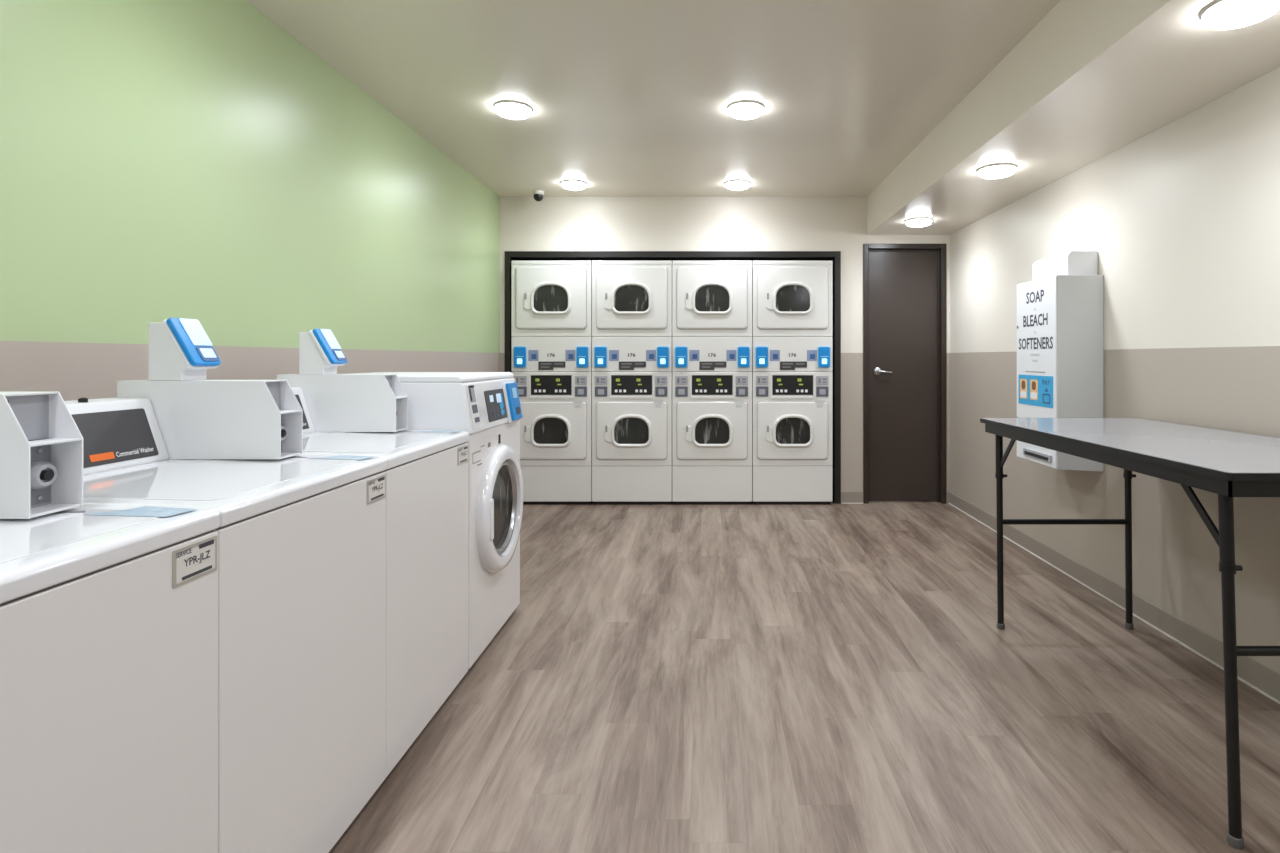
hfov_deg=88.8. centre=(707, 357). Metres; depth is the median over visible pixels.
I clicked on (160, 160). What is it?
wall
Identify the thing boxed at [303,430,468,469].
countertop
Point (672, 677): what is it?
floor
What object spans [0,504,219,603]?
countertop
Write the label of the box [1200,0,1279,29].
ceiling light
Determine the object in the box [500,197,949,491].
wall
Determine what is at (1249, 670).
baseboard
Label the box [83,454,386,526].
countertop
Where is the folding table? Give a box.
[980,418,1279,849]
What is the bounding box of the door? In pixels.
[863,244,945,503]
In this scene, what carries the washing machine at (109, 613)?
on the floor
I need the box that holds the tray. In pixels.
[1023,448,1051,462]
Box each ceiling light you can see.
[494,100,531,118]
[560,180,586,189]
[725,179,750,189]
[727,100,763,118]
[905,217,932,226]
[977,163,1016,178]
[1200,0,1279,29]
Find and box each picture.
[1020,379,1026,398]
[1030,379,1037,399]
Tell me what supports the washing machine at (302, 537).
on the floor
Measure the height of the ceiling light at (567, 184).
0.045 m
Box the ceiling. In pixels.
[246,0,1279,234]
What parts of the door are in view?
handle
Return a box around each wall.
[0,0,499,400]
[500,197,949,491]
[950,67,1279,673]
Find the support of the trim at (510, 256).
attached to the wall at (526, 223)
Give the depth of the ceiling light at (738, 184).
5.12 m
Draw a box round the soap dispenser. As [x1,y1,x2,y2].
[1016,275,1103,471]
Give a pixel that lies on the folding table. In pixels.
(1227, 464)
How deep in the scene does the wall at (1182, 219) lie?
3.00 m
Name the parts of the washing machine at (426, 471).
lid, plate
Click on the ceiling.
(898, 105)
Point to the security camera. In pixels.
(538, 194)
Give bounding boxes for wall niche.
[515,259,831,261]
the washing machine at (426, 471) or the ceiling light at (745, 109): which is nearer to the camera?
the washing machine at (426, 471)
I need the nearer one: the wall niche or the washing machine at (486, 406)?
the washing machine at (486, 406)
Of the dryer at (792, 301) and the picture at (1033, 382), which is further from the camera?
the dryer at (792, 301)
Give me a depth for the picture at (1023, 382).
3.78 m
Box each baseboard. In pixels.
[841,492,948,502]
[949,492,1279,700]
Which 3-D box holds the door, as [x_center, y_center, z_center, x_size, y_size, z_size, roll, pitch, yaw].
[1.700,0.135,5.668,0.716,2.243,0.124,0,0,0]
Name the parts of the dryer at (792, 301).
coin plate, door handle, door handle, door, door, glass, glass, display frame, panel, plate, coin plate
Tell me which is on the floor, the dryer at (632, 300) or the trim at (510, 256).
the dryer at (632, 300)
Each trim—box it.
[505,251,840,503]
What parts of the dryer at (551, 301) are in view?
coin plate, door handle, door handle, glass, door, glass, plate, display frame, door, panel, coin plate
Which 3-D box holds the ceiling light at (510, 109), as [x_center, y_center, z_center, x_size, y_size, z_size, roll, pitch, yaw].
[-1.085,-1.371,3.620,0.208,0.045,0.208,0,0,0]
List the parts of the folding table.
leg, leg, leg, knob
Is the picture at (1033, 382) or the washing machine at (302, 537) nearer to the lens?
the washing machine at (302, 537)
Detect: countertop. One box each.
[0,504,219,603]
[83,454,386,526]
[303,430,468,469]
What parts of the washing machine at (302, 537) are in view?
lid, plate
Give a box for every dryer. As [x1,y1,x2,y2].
[511,261,591,503]
[592,261,671,503]
[672,261,751,503]
[752,261,832,503]
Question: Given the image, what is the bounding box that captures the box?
[1032,251,1097,280]
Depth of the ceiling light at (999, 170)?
3.59 m
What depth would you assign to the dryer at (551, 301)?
5.54 m
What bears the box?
on the soap dispenser
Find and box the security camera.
[533,190,543,200]
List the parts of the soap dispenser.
product panel, panel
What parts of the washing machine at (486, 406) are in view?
panel, coin plate, door handle, control panel, door, glass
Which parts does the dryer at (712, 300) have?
coin plate, door handle, door handle, door, glass, door, glass, panel, plate, display frame, coin plate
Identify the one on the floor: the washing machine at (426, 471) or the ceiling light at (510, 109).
the washing machine at (426, 471)
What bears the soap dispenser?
attached to the wall at (1182, 219)
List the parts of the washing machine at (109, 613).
plate, lock plate, lid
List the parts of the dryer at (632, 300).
coin plate, door handle, door handle, door, glass, door, glass, display frame, panel, plate, coin plate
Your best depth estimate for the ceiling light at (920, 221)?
4.96 m
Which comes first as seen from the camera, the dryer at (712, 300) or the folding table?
the folding table
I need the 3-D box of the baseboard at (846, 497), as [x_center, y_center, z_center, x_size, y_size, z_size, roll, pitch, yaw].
[1.614,1.206,5.616,0.936,0.100,0.008,0,0,0]
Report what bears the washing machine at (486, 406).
on the floor
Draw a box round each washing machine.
[0,392,219,852]
[64,318,386,852]
[277,328,468,776]
[351,372,523,669]
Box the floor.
[329,501,1279,852]

